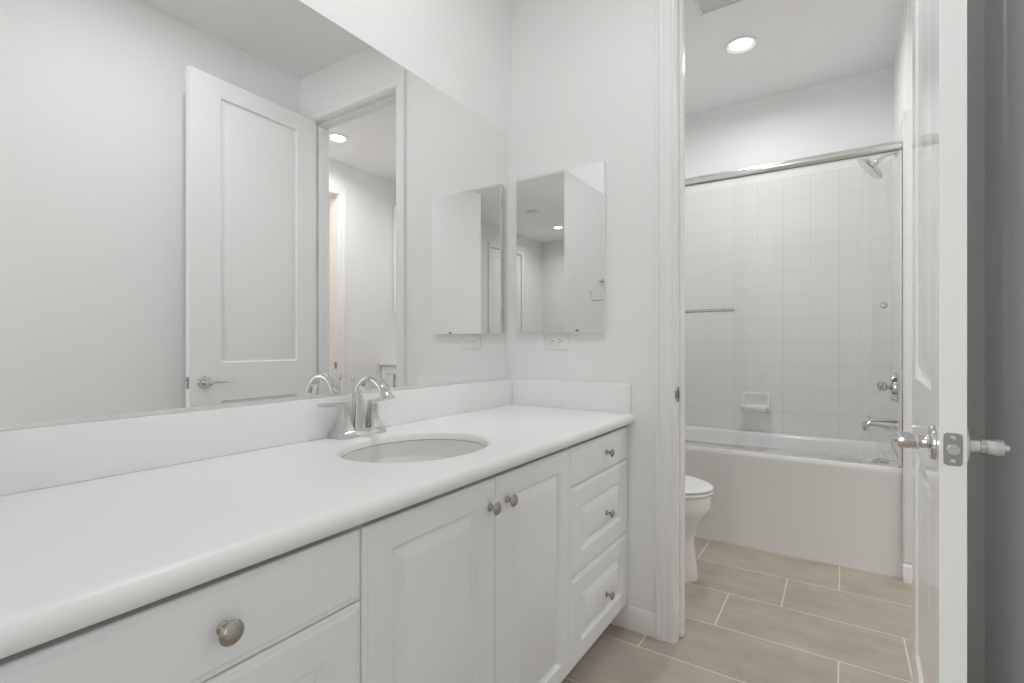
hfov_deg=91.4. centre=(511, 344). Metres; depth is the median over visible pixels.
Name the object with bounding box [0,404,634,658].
countertop
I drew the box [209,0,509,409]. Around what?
wall
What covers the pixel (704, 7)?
exhaust fan
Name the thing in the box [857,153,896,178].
shower fixture
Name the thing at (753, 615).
floor
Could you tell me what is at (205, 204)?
wall mirror
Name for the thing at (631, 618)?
baseboard
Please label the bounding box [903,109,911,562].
trim
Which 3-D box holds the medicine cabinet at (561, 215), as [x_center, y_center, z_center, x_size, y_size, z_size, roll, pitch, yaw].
[0.198,-0.389,2.094,0.413,0.674,0.026,0,0,33]
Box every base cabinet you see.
[0,527,359,682]
[355,448,569,682]
[566,426,626,670]
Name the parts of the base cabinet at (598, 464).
drawer, drawer, drawer, knob, knob, knob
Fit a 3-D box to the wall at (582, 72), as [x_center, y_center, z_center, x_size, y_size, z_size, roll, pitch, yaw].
[1.011,-0.274,1.645,2.700,2.743,0.115,0,0,33]
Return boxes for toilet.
[685,475,713,582]
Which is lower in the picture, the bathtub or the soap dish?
the bathtub
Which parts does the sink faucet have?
lever, handle, lift rod, plate, spout, handle, lever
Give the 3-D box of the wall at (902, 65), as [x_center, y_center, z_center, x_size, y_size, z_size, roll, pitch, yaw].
[2.086,-0.274,2.611,0.103,2.743,0.745,0,0,33]
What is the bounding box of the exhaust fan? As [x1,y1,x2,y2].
[693,0,745,15]
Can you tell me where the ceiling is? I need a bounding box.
[685,0,904,116]
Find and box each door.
[685,140,902,466]
[892,0,1010,682]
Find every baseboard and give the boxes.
[610,605,654,637]
[903,562,911,583]
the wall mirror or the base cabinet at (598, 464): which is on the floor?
the base cabinet at (598, 464)
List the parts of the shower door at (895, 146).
rail, pull knob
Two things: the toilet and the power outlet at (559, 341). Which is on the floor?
the toilet
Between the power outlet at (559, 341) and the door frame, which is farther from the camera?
the power outlet at (559, 341)
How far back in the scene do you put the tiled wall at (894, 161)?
2.71 m
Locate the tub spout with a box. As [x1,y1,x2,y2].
[861,416,896,432]
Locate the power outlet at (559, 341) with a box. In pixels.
[544,333,567,349]
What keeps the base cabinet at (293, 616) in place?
on the floor
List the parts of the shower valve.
handle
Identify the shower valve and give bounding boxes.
[877,372,897,402]
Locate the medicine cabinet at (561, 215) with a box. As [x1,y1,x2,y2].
[517,161,605,332]
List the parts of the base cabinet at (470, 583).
cabinet door, knob, knob, cabinet door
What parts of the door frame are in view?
plate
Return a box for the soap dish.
[741,392,769,412]
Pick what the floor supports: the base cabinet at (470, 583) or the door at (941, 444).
the base cabinet at (470, 583)
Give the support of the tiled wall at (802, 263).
attached to the wall at (856, 111)
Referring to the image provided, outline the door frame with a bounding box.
[655,0,684,643]
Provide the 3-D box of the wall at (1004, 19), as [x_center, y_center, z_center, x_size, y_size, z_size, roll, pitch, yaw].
[0.832,-0.274,0.549,0.120,2.743,1.912,0,0,33]
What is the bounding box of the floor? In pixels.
[561,536,911,682]
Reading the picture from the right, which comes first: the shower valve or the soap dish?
the shower valve
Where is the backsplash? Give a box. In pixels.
[0,379,511,495]
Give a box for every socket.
[548,337,554,344]
[556,337,562,344]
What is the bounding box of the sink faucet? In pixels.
[318,376,394,440]
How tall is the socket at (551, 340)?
0.034 m
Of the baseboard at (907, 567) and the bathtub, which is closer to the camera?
the baseboard at (907, 567)
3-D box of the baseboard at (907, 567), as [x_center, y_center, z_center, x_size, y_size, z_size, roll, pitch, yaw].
[1.873,1.056,2.289,0.131,0.085,0.026,0,0,33]
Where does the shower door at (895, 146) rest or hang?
on the bathtub
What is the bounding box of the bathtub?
[685,425,902,577]
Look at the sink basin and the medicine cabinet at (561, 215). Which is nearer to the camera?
the sink basin
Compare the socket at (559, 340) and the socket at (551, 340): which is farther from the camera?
the socket at (551, 340)
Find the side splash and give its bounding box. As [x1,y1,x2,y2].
[512,379,630,412]
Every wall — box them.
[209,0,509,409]
[510,0,984,682]
[685,66,892,193]
[685,161,890,442]
[891,119,902,458]
[893,0,911,140]
[985,0,1023,682]
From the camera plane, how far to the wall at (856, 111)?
3.23 m
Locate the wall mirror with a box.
[0,0,508,430]
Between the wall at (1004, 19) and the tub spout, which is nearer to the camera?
the wall at (1004, 19)
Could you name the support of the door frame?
attached to the wall at (582, 72)
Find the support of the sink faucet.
on the countertop
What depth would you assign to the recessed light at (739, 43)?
2.73 m
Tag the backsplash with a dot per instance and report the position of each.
(35, 458)
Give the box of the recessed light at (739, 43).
[725,35,757,54]
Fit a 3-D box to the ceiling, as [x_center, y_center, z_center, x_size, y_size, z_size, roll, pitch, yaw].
[0.092,-1.705,0.209,5.400,0.120,7.250,0,0,33]
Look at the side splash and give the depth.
2.05 m
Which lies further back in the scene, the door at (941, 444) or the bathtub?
the bathtub

